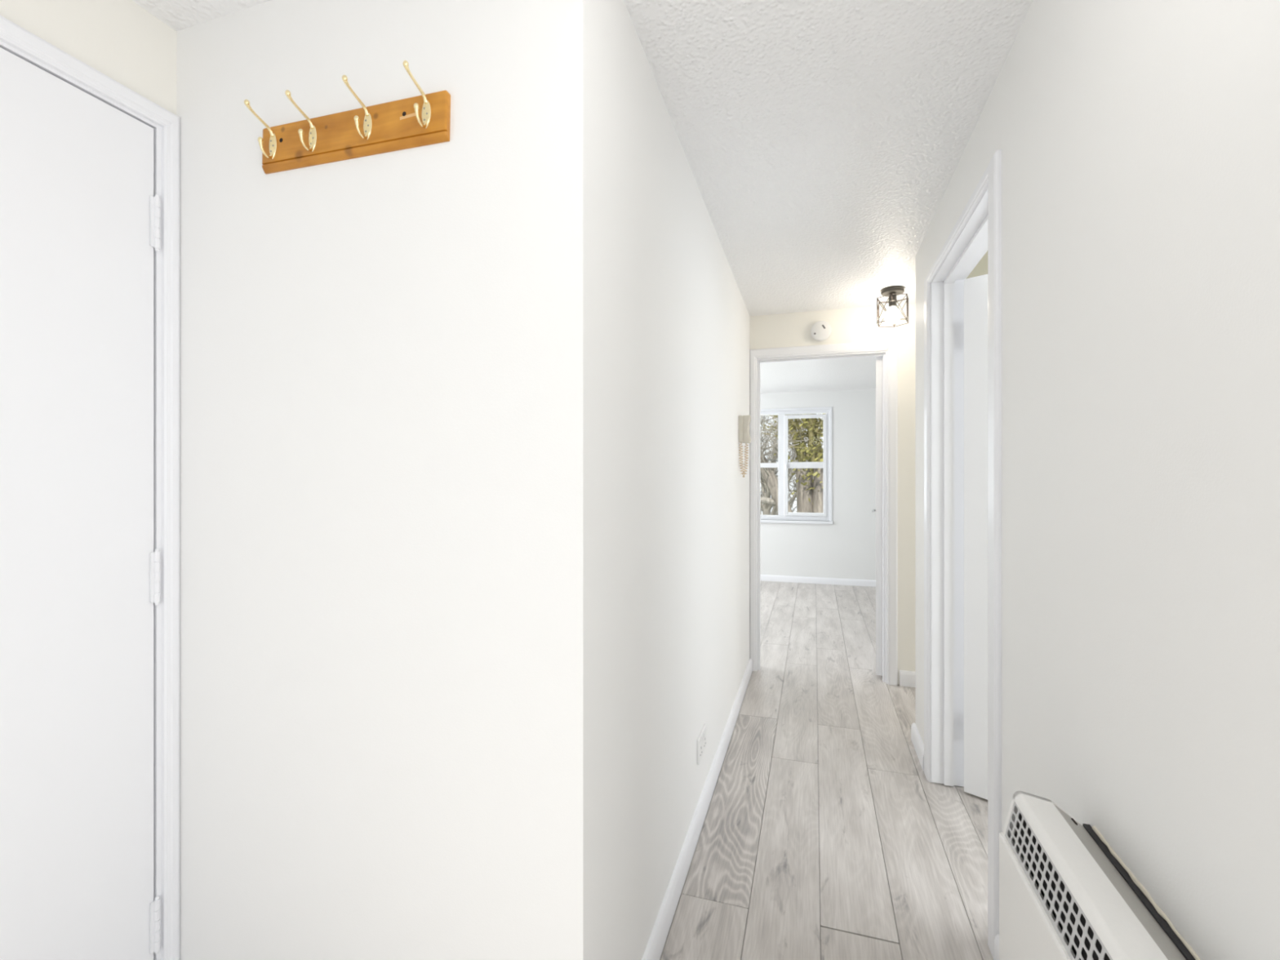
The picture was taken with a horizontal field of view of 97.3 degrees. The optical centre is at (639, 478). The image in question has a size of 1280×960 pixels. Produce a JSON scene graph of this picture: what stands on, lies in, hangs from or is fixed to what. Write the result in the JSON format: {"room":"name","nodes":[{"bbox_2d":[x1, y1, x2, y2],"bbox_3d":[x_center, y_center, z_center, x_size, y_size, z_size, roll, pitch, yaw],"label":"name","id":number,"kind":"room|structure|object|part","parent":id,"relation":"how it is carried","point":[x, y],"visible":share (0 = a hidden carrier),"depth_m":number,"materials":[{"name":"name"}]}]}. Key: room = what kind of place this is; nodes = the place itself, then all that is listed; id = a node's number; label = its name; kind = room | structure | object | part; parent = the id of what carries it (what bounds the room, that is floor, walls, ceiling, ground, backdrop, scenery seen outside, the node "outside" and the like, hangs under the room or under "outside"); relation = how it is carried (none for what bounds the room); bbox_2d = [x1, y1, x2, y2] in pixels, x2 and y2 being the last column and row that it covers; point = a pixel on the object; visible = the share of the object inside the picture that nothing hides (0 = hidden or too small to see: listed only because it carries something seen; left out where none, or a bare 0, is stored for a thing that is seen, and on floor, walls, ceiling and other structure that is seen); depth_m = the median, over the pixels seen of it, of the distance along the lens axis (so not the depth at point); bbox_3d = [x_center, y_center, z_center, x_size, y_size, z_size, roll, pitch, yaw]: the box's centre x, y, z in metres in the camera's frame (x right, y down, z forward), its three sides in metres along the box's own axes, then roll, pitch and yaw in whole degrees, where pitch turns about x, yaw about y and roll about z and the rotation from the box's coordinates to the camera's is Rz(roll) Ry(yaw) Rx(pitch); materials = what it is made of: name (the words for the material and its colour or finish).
{"room":"home hallway","nodes":[
{"label":"home hallway","id":0,"kind":"room"},
{"bbox_2d":[0,0,176,115],"bbox_3d":[-1.450,0.097,0.320,0.120,2.276,2.354,0,0,17],"label":"wall","id":1,"kind":"structure","parent":0,"point":[121,40],"depth_m":1.19,"materials":[{"name":"white paint"}]},
{"bbox_2d":[0,47,159,959],"bbox_3d":[-1.221,0.221,0.913,0.053,2.017,0.770,0,0,17],"label":"door","id":2,"kind":"structure","parent":1,"relation":"in","point":[80,211],"depth_m":1.13,"materials":[{"name":"white wood"}]},
{"bbox_2d":[0,15,179,959],"bbox_3d":[-1.256,0.198,0.916,0.137,2.074,0.861,0,0,17],"label":"trim","id":3,"kind":"structure","parent":1,"relation":"attached to","point":[15,39],"depth_m":1.28,"materials":[{"name":"white paint"}]},
{"bbox_2d":[176,0,582,959],"bbox_3d":[-0.573,0.097,1.218,1.024,2.276,0.120,0,0,17],"label":"wall","id":4,"kind":"structure","parent":0,"point":[381,354],"depth_m":1.14,"materials":[{"name":"white paint"}]},
{"bbox_2d":[244,60,450,173],"bbox_3d":[-0.603,-0.715,1.124,0.469,0.113,0.077,1,0,17],"label":"coat rack","id":5,"kind":"object","parent":4,"relation":"attached to","point":[423,120],"visible":1,"depth_m":1.14,"materials":[{"name":"brown wood"}]},
{"bbox_2d":[132,0,1032,393],"bbox_3d":[0.514,-1.102,2.843,5.500,0.158,8.576,0,0,17],"label":"ceiling","id":6,"kind":"structure","parent":0,"point":[823,142],"depth_m":1.65,"materials":[{"name":"white paint"}]},
{"bbox_2d":[876,285,908,327],"bbox_3d":[1.392,-0.946,3.102,0.169,0.189,0.173,0,0,17],"label":"ceiling light","id":7,"kind":"object","parent":6,"relation":"attached to","point":[893,314],"visible":1,"depth_m":3.08,"materials":[{"name":"grey metal"}]},
{"bbox_3d":[1.392,-0.898,3.102,0.084,0.091,0.084,0,0,17],"label":"bulb","id":8,"kind":"part","parent":7,"relation":"part of","materials":[{"name":"white glass"}]},
{"bbox_2d":[582,0,750,959],"bbox_3d":[0.246,0.097,2.334,0.120,2.276,2.736,0,0,17],"label":"wall","id":9,"kind":"structure","parent":0,"point":[666,317],"depth_m":1.39,"materials":[{"name":"white paint"}]},
{"bbox_2d":[641,658,752,959],"bbox_3d":[0.306,1.196,2.299,0.017,0.079,2.737,0,0,17],"label":"baseboard","id":10,"kind":"structure","parent":9,"relation":"attached to","point":[660,932],"depth_m":1.82,"materials":[{"name":"white paint"}]},
{"bbox_2d":[697,724,706,764],"bbox_3d":[0.227,0.967,2.050,0.012,0.086,0.144,0,0,17],"label":"wall socket","id":11,"kind":"object","parent":9,"relation":"attached to","point":[702,740],"visible":1,"depth_m":2.03,"materials":[{"name":"white plastic"}]},
{"bbox_2d":[737,415,751,477],"bbox_3d":[0.579,-0.173,3.100,0.064,0.339,0.095,0,0,17],"label":"phone","id":12,"kind":"object","parent":9,"relation":"attached to","point":[744,421],"visible":1,"depth_m":3.07,"materials":[{"name":"beige plastic"}]},
{"bbox_3d":[0.570,-0.100,3.095,0.064,0.192,0.023,0,0,-34],"label":"coiled cord","id":13,"kind":"part","parent":12,"relation":"part of","materials":[{"name":"beige plastic"}]},
{"bbox_2d":[760,388,875,580],"bbox_3d":[1.437,0.106,6.921,4.850,2.258,0.240,0,0,17],"label":"wall","id":14,"kind":"structure","parent":0,"point":[846,548],"depth_m":6.52,"materials":[{"name":"white paint"}]},
{"bbox_2d":[760,406,832,524],"bbox_3d":[1.593,-0.146,6.773,1.377,1.365,0.130,0,0,17],"label":"window","id":15,"kind":"structure","parent":14,"relation":"attached to","point":[783,517],"depth_m":6.66,"materials":[{"name":"white plastic"}]},
{"bbox_3d":[1.586,0.519,6.750,1.377,0.034,0.058,0,0,17],"label":"sill","id":16,"kind":"part","parent":15,"relation":"part of","materials":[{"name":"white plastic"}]},
{"bbox_3d":[1.961,-0.150,6.676,0.479,1.199,0.067,0,0,17],"label":"sash","id":17,"kind":"part","parent":15,"relation":"part of","materials":[{"name":"white plastic"}]},
{"bbox_2d":[760,574,875,586],"bbox_3d":[1.399,1.199,6.798,4.650,0.072,0.016,0,0,17],"label":"baseboard","id":18,"kind":"structure","parent":14,"relation":"attached to","point":[762,577],"depth_m":6.58,"materials":[{"name":"white paint"}]},
{"bbox_2d":[659,580,993,959],"bbox_3d":[0.326,1.285,2.778,5.850,0.100,8.500,0,0,17],"label":"floor","id":19,"kind":"structure","parent":0,"point":[902,859],"depth_m":2.00,"materials":[{"name":"grey wood"}]},
{"bbox_2d":[750,302,915,684],"bbox_3d":[1.523,0.097,3.423,1.916,2.276,0.100,0,0,17],"label":"wall","id":20,"kind":"structure","parent":0,"point":[850,325],"depth_m":3.36,"materials":[{"name":"white paint"}]},
{"bbox_2d":[810,320,831,341],"bbox_3d":[1.118,-0.908,3.474,0.122,0.122,0.042,0,0,17],"label":"smoke detector","id":21,"kind":"object","parent":20,"relation":"attached to","point":[820,331],"visible":1,"depth_m":3.46,"materials":[{"name":"white plastic"}]},
{"bbox_2d":[750,339,897,685],"bbox_3d":[1.136,0.205,3.535,0.870,2.060,0.116,0,0,17],"label":"trim","id":22,"kind":"structure","parent":20,"relation":"attached to","point":[887,349],"depth_m":3.41,"materials":[{"name":"white paint"}]},
{"bbox_2d":[871,356,882,675],"bbox_3d":[1.611,0.234,3.800,0.113,1.959,0.745,0,0,26],"label":"door","id":23,"kind":"structure","parent":20,"relation":"in","point":[878,510],"depth_m":3.46,"materials":[{"name":"white wood"}]},
{"bbox_2d":[899,670,915,687],"bbox_3d":[1.936,1.191,3.234,0.814,0.088,0.016,0,0,17],"label":"baseboard","id":24,"kind":"structure","parent":20,"relation":"attached to","point":[907,678],"depth_m":3.33,"materials":[{"name":"white paint"}]},
{"bbox_2d":[965,250,987,279],"bbox_3d":[1.786,0.097,2.430,0.826,2.276,0.120,0,0,17],"label":"wall partition","id":25,"kind":"structure","parent":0,"point":[981,268],"depth_m":2.46,"materials":[{"name":"beige paint"}]},
{"bbox_2d":[915,0,1279,959],"bbox_3d":[0.729,0.097,0.617,0.120,2.276,4.210,0,0,17],"label":"wall","id":26,"kind":"structure","parent":0,"point":[1139,140],"depth_m":0.81,"materials":[{"name":"white paint"}]},
{"bbox_2d":[911,722,999,959],"bbox_3d":[0.903,1.196,1.409,0.017,0.079,2.626,0,0,17],"label":"baseboard","id":27,"kind":"structure","parent":26,"relation":"attached to","point":[917,743],"depth_m":2.45,"materials":[{"name":"white paint"}]},
{"bbox_2d":[924,149,1001,959],"bbox_3d":[1.114,0.200,1.882,0.136,2.070,0.979,0,0,17],"label":"trim","id":28,"kind":"structure","parent":26,"relation":"attached to","point":[977,230],"depth_m":2.25,"materials":[{"name":"white paint"}]},
{"bbox_2d":[964,274,987,799],"bbox_3d":[1.529,0.224,1.934,0.769,2.002,0.106,0,0,45],"label":"door","id":29,"kind":"structure","parent":26,"relation":"in","point":[975,288],"depth_m":2.17,"materials":[{"name":"white wood"}]},
{"bbox_2d":[999,791,1200,959],"bbox_3d":[0.616,0.836,0.678,0.140,0.558,0.660,0,0,17],"label":"wall heater","id":30,"kind":"object","parent":26,"relation":"attached to","point":[1065,894],"visible":1,"depth_m":0.83,"materials":[{"name":"white metal"}]},
{"bbox_2d":[1004,801,1112,959],"bbox_3d":[0.562,0.604,0.694,0.015,0.064,0.642,0,0,17],"label":"grille","id":31,"kind":"object","parent":30,"relation":"attached to","point":[1087,935],"depth_m":0.82,"materials":[{"name":"silver metal"}]},
{"bbox_3d":[0.647,0.601,0.668,0.046,0.069,0.660,0,0,17],"label":"panel","id":32,"kind":"part","parent":30,"relation":"part of","materials":[{"name":"white metal"}]},
{"label":"outside","id":33,"kind":"structure","parent":0,"visible":0},
{"bbox_3d":[9.971,4.035,32.199,60.000,0.200,52.584,0,0,17],"label":"ground","id":34,"kind":"structure","parent":33,"visible":0},
{"bbox_2d":[760,414,809,512],"bbox_3d":[2.330,0.901,10.474,2.233,6.140,1.814,0,0,-29],"label":"tree","id":35,"kind":"object","parent":34,"relation":"on","point":[771,479],"visible":0.27,"depth_m":10.26,"materials":[{"name":"beige plant"}]},
{"bbox_2d":[760,414,822,515],"bbox_3d":[3.616,0.244,13.986,4.478,7.426,4.223,0,0,43],"label":"bare tree","id":36,"kind":"object","parent":34,"relation":"on","point":[766,508],"visible":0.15,"depth_m":14.03,"materials":[{"name":"grey plant"}]},
{"bbox_2d":[761,413,822,512],"bbox_3d":[5.673,0.289,18.154,4.020,7.348,3.602,0,0,34],"label":"bare tree","id":37,"kind":"object","parent":34,"relation":"on","point":[822,413],"visible":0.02,"depth_m":18.43,"materials":[{"name":"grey plant"}]},
{"bbox_2d":[760,413,826,512],"bbox_3d":[3.233,0.009,10.427,3.828,7.904,2.282,0,0,8],"label":"tree","id":38,"kind":"object","parent":34,"relation":"on","point":[809,482],"visible":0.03,"depth_m":10.42,"materials":[{"name":"green plant"}]}
]}

